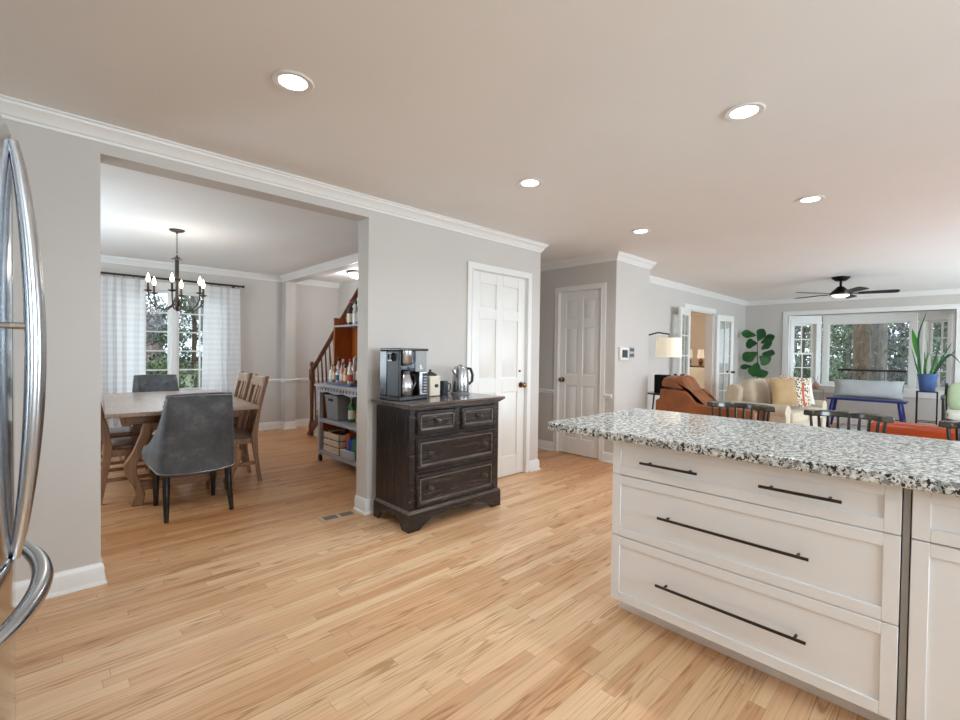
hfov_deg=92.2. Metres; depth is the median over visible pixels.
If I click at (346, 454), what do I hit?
tub
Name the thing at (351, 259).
trim
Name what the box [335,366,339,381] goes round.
bottle
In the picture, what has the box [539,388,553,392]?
trim
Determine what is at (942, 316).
window
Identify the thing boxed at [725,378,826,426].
sofa
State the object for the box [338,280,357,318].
wall
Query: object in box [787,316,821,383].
window
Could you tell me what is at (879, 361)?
tree
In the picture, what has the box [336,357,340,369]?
bottle
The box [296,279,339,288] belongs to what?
trim
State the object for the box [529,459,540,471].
baseboard
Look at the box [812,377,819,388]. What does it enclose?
vase
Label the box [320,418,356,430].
shelf
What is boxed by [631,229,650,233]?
recessed light
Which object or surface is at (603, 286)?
trim
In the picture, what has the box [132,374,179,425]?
upholstered chair
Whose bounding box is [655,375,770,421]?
leather armchair
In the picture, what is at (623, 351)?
thermostat
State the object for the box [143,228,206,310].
chandelier
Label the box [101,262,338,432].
wall
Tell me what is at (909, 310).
trim
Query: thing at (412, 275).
wall
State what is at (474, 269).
trim
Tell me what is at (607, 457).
baseboard
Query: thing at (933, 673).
base cabinet
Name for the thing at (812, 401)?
throw pillow
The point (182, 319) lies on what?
tree
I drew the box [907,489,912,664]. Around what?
panel
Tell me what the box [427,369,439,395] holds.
canister
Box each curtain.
[101,276,144,427]
[202,286,240,397]
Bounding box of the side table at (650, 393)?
[648,392,659,409]
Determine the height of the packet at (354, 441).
0.220 m
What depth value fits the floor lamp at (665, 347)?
6.42 m
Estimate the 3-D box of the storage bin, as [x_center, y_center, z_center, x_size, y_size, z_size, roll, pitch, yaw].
[-1.551,0.529,5.218,0.306,0.280,0.316,0,1,-44]
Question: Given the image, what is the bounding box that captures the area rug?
[840,425,866,431]
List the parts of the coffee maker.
arm, lid, carafe handle, control panel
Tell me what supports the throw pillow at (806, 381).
on the sofa at (757, 390)
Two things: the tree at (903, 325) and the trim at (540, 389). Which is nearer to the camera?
the trim at (540, 389)
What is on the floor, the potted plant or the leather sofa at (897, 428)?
the leather sofa at (897, 428)
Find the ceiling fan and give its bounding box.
[795,276,899,298]
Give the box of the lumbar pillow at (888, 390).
[832,379,904,400]
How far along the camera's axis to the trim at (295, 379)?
7.43 m
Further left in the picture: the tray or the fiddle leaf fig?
the tray
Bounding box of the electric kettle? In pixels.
[451,364,473,394]
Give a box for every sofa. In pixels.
[689,367,703,388]
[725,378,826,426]
[871,421,955,440]
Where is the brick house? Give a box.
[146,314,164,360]
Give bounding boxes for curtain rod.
[101,271,244,287]
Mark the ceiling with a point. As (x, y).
(441, 107)
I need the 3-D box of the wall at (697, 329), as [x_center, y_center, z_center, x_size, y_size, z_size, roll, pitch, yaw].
[3.516,-0.083,10.429,5.300,2.440,3.390,0,1,-44]
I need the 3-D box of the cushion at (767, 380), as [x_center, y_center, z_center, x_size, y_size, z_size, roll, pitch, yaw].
[4.880,0.522,7.697,0.590,0.457,0.284,0,1,-36]
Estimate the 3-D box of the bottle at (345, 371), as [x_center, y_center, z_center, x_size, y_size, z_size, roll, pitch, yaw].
[-1.442,0.154,4.965,0.060,0.191,0.060,0,1,-44]
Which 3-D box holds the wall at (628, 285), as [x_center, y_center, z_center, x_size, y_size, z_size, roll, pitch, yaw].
[0.197,-0.074,7.374,0.820,2.440,4.815,0,1,-44]
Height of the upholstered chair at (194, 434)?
0.938 m
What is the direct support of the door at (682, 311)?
in the wall at (665, 302)
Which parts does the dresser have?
drawer, plinth moulding, moulding, frame, drawer, drawer, moulding, moulding, drawer, moulding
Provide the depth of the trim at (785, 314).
8.21 m
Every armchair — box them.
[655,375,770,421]
[940,383,959,420]
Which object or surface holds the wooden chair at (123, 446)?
on the floor
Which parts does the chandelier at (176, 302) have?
arm, arm, arm, arm, arm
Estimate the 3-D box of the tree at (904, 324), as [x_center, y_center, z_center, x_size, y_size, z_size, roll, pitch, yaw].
[28.628,-2.142,30.174,6.039,8.561,5.582,0,1,-44]
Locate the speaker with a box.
[654,374,670,392]
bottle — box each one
[329,365,332,381]
[332,363,336,381]
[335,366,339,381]
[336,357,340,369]
[339,362,344,382]
[343,365,346,382]
[347,300,352,324]
[347,364,352,383]
[348,397,354,422]
[351,358,355,382]
[352,301,356,323]
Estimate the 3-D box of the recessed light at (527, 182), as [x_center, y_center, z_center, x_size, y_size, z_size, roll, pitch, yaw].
[0.344,-1.216,3.173,0.176,0.007,0.176,0,1,-44]
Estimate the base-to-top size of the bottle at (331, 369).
0.191 m
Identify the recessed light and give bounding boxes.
[271,70,313,93]
[517,178,542,187]
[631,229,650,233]
[724,102,765,120]
[796,195,824,203]
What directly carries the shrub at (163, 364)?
on the ground
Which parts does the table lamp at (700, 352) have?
lamp shade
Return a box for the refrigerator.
[0,114,53,719]
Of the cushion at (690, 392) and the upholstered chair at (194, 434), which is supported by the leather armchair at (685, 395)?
the cushion at (690, 392)
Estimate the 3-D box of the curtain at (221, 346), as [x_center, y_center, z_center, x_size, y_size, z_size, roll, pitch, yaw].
[-3.780,0.011,6.765,0.519,2.145,0.103,0,1,-44]
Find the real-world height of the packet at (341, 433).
0.210 m
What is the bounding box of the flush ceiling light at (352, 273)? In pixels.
[346,270,357,278]
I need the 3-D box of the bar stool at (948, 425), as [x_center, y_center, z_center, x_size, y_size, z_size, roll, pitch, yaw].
[2.418,0.790,2.164,0.424,0.953,0.422,0,1,-44]
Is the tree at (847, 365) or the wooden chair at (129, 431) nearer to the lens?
the wooden chair at (129, 431)
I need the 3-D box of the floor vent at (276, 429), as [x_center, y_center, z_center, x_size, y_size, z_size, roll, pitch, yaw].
[-3.238,1.101,7.178,0.300,0.006,0.120,0,1,-44]
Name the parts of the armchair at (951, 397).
leg, leg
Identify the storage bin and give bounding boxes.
[324,394,356,420]
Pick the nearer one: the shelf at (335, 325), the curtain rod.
the shelf at (335, 325)
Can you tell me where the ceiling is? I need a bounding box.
[0,0,959,300]
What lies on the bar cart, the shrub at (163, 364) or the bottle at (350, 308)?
the bottle at (350, 308)
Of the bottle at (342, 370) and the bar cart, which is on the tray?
the bottle at (342, 370)
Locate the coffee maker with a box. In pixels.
[380,348,427,400]
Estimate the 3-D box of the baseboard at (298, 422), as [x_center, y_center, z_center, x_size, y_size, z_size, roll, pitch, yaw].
[-2.708,1.091,5.013,4.612,0.114,4.260,0,1,-44]
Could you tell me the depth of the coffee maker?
3.41 m
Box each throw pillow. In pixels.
[769,378,798,405]
[772,380,803,406]
[780,374,810,406]
[802,382,805,406]
[810,378,814,403]
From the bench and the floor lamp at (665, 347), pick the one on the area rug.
the bench
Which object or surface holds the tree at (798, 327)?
on the ground
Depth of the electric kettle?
3.92 m
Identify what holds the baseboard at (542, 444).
attached to the wall at (628, 285)
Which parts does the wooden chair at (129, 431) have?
seat rail, seat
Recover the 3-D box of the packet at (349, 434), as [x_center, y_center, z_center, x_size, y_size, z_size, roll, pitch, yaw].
[-1.367,0.905,4.976,0.140,0.250,0.100,0,1,-44]
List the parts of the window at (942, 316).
sash, sash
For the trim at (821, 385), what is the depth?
8.29 m
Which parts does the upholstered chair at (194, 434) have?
leg, leg, backrest, nailhead trim, leg, leg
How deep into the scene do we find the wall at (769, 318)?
8.86 m
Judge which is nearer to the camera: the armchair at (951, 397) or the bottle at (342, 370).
the bottle at (342, 370)
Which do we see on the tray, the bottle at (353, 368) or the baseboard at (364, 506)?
the bottle at (353, 368)
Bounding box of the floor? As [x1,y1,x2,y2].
[15,422,907,719]
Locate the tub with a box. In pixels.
[340,448,354,460]
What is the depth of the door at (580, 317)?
5.71 m
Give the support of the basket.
on the coffee maker
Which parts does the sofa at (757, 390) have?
arm, arm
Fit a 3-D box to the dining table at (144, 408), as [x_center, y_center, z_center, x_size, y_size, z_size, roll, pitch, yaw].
[-3.067,0.769,4.619,1.080,0.762,2.040,0,1,-40]
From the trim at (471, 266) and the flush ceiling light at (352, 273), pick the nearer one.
the trim at (471, 266)
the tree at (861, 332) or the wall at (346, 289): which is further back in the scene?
the tree at (861, 332)
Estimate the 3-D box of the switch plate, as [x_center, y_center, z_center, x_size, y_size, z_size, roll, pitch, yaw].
[1.847,-0.092,5.613,0.120,0.136,0.011,0,1,-44]
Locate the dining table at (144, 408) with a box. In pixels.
[103,389,258,506]
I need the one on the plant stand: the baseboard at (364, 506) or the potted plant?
the potted plant
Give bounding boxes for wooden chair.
[101,404,161,504]
[101,425,153,477]
[206,374,268,488]
[233,371,252,462]
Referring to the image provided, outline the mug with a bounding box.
[440,381,450,394]
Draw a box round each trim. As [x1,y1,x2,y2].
[0,94,548,252]
[101,253,357,281]
[241,377,328,382]
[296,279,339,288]
[466,261,531,472]
[474,269,600,472]
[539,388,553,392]
[540,251,959,305]
[553,282,606,460]
[604,394,611,398]
[682,303,715,396]
[782,304,959,398]
[788,306,956,316]
[819,384,944,393]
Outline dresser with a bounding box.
[371,393,504,533]
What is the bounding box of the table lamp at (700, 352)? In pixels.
[697,350,703,365]
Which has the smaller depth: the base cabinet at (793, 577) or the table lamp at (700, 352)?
the base cabinet at (793, 577)
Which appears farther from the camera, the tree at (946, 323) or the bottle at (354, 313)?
the tree at (946, 323)
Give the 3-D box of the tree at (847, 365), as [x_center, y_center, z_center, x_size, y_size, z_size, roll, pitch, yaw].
[16.026,-2.254,20.030,4.067,8.321,4.941,1,1,20]
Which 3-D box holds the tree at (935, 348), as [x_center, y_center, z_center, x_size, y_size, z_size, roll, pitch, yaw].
[23.658,-2.359,22.978,5.876,8.010,4.777,0,1,-44]
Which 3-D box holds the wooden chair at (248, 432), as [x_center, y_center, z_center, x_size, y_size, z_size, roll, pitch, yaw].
[-2.389,0.657,4.462,0.543,1.010,0.450,0,1,-40]
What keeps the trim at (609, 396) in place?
attached to the wall at (628, 285)
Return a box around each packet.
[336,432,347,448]
[346,432,356,449]
[347,437,355,450]
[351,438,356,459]
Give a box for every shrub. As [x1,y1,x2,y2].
[146,358,188,387]
[189,361,201,387]
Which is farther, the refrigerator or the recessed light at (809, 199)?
the recessed light at (809, 199)
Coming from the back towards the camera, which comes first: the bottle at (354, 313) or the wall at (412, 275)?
the bottle at (354, 313)
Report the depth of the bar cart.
5.28 m
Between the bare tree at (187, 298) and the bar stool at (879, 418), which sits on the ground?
the bare tree at (187, 298)
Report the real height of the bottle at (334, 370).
0.211 m
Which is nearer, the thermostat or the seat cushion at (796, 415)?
the thermostat
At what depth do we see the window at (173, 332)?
6.44 m
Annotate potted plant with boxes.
[912,314,959,391]
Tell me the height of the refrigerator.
1.722 m
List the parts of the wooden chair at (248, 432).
leg, seat, seat rail, post, rail, post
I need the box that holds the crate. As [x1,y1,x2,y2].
[323,429,356,455]
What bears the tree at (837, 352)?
on the ground
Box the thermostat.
[619,347,628,359]
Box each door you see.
[472,270,526,477]
[558,289,600,458]
[674,307,690,375]
[714,315,734,401]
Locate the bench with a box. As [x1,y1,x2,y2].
[826,369,907,426]
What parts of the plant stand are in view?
leg, shelf rail, leg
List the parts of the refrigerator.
door, freezer drawer, door, handle, handle, handle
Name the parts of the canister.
lid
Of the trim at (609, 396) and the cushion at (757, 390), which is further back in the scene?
the cushion at (757, 390)
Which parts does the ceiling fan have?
blade, blade, light globe, blade, blade, blade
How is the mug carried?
on the dresser
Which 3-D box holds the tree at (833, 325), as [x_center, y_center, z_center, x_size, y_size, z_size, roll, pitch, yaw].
[23.377,-2.300,31.696,5.407,8.436,6.139,0,1,-44]
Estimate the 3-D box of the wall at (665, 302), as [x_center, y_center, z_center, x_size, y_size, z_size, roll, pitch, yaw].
[3.808,-0.042,8.280,5.650,2.440,0.120,0,1,-44]
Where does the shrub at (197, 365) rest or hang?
on the ground
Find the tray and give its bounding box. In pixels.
[326,381,356,386]
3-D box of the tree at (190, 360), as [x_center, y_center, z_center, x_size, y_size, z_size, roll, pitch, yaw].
[-22.896,-3.036,39.321,5.394,8.454,5.168,1,1,-2]
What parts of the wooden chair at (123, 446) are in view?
post, post, seat rail, seat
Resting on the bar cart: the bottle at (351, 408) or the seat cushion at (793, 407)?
the bottle at (351, 408)
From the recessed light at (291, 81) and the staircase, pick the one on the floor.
the staircase
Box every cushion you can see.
[662,375,716,403]
[741,378,770,403]
[764,378,779,403]
[790,406,823,419]
[790,408,807,422]
[946,410,959,420]
[947,383,959,409]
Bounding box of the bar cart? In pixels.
[314,318,357,466]
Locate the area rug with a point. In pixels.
(842, 426)
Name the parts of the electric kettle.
lid, handle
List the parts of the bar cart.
leg, panel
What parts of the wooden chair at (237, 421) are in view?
post, rail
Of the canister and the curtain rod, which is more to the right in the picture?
the canister
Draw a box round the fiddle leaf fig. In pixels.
[740,329,774,377]
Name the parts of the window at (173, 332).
sash, sash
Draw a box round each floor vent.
[260,429,281,432]
[316,509,360,522]
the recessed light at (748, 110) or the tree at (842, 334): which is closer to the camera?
the recessed light at (748, 110)
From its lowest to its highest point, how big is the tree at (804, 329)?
8.224 m
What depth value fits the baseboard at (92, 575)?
2.39 m
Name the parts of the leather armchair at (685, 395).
panel, panel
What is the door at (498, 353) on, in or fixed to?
in the wall at (412, 275)
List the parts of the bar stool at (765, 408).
crest rail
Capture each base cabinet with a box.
[611,440,911,719]
[906,490,959,719]
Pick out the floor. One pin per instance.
(261, 608)
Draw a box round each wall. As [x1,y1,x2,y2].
[3,118,540,581]
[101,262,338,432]
[281,262,357,421]
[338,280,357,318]
[538,260,649,452]
[647,283,745,409]
[690,313,704,365]
[744,294,959,424]
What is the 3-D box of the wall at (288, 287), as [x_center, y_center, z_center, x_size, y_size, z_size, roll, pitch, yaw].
[-1.671,-0.075,5.971,0.160,2.440,4.260,0,1,-44]
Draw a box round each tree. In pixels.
[146,292,167,372]
[146,294,201,361]
[148,293,203,373]
[180,302,203,367]
[180,305,201,356]
[184,295,203,376]
[793,325,848,382]
[793,326,834,381]
[795,318,904,380]
[798,325,852,378]
[805,317,907,380]
[822,320,918,378]
[832,323,908,380]
[852,314,947,387]
[870,323,887,380]
[887,313,947,385]
[887,319,946,386]
[887,324,946,379]
[907,315,947,382]
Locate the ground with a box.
[146,358,942,387]
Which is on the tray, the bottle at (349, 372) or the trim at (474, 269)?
the bottle at (349, 372)
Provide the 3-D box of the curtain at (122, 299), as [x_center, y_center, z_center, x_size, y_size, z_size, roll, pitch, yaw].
[-4.636,0.014,5.945,0.546,2.145,0.104,0,1,-44]
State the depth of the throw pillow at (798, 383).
6.99 m
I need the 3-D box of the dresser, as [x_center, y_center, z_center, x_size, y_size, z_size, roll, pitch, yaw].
[-0.316,0.750,3.686,0.970,0.905,0.498,0,1,-44]
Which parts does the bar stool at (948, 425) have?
crest rail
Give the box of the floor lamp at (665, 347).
[649,332,681,356]
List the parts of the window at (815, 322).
sash, sash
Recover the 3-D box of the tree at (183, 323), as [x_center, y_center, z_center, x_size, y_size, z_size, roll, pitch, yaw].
[-30.393,-3.346,51.346,5.768,8.446,5.371,1,1,34]
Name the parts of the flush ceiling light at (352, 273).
lamp shade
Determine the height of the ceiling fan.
0.304 m
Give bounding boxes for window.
[145,281,202,390]
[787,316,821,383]
[821,313,917,388]
[917,309,956,390]
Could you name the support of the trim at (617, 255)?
attached to the wall at (769, 318)
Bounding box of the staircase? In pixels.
[307,288,357,436]
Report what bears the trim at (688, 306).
attached to the wall at (665, 302)
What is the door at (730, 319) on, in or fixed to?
in the wall at (665, 302)
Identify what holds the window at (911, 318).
in the wall at (769, 318)
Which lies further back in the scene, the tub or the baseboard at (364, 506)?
the tub
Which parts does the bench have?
leg, leg, seat, rail, leg, leg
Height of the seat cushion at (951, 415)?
0.130 m
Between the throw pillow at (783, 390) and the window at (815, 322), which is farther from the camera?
the window at (815, 322)
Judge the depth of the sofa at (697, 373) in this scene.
10.59 m
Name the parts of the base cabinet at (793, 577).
handle, handle, handle, drawer, drawer, drawer, handle, filler strip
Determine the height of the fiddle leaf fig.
1.825 m
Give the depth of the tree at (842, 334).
25.27 m
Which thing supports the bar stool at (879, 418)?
on the floor
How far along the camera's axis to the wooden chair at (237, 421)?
5.02 m
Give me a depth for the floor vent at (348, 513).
3.51 m
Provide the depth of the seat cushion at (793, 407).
7.26 m
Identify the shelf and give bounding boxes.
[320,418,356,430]
[320,449,355,466]
[334,324,357,327]
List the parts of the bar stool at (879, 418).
crest rail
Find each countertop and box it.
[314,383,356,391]
[548,408,959,496]
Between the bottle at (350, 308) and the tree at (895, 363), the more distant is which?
the tree at (895, 363)
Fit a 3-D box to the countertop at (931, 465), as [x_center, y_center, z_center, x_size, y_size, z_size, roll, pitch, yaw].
[1.519,0.366,1.874,0.985,0.040,2.392,0,1,-44]
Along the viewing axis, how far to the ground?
28.01 m
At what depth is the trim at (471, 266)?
4.73 m
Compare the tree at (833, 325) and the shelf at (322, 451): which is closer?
the shelf at (322, 451)
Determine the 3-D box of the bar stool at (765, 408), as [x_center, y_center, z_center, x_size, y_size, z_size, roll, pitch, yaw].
[1.637,0.766,2.981,0.424,0.953,0.422,0,1,-44]
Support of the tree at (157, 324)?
on the ground
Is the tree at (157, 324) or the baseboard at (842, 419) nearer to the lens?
the baseboard at (842, 419)
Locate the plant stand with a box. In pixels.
[915,390,937,424]
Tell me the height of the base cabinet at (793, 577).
0.872 m
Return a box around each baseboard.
[15,557,106,606]
[152,418,314,434]
[353,495,373,514]
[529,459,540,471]
[538,439,552,450]
[603,452,612,462]
[826,416,872,424]
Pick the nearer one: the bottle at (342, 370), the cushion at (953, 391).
the bottle at (342, 370)
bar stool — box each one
[707,401,774,421]
[803,409,893,433]
[938,421,959,440]
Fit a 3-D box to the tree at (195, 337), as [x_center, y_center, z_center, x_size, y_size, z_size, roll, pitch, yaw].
[-19.279,-2.943,30.973,5.143,8.258,5.446,0,1,-44]
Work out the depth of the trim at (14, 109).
2.81 m
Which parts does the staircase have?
newel post, handrail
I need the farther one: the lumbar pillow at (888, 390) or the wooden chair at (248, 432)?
the lumbar pillow at (888, 390)
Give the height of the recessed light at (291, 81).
0.007 m
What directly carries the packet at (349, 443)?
on the bar cart
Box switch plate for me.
[629,347,634,357]
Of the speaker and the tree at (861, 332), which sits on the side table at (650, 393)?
the speaker
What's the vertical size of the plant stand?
0.704 m
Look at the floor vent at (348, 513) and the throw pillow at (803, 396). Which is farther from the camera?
the throw pillow at (803, 396)
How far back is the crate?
5.06 m
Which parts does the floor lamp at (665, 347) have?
arm, lamp shade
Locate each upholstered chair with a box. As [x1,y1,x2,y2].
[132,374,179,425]
[141,392,234,522]

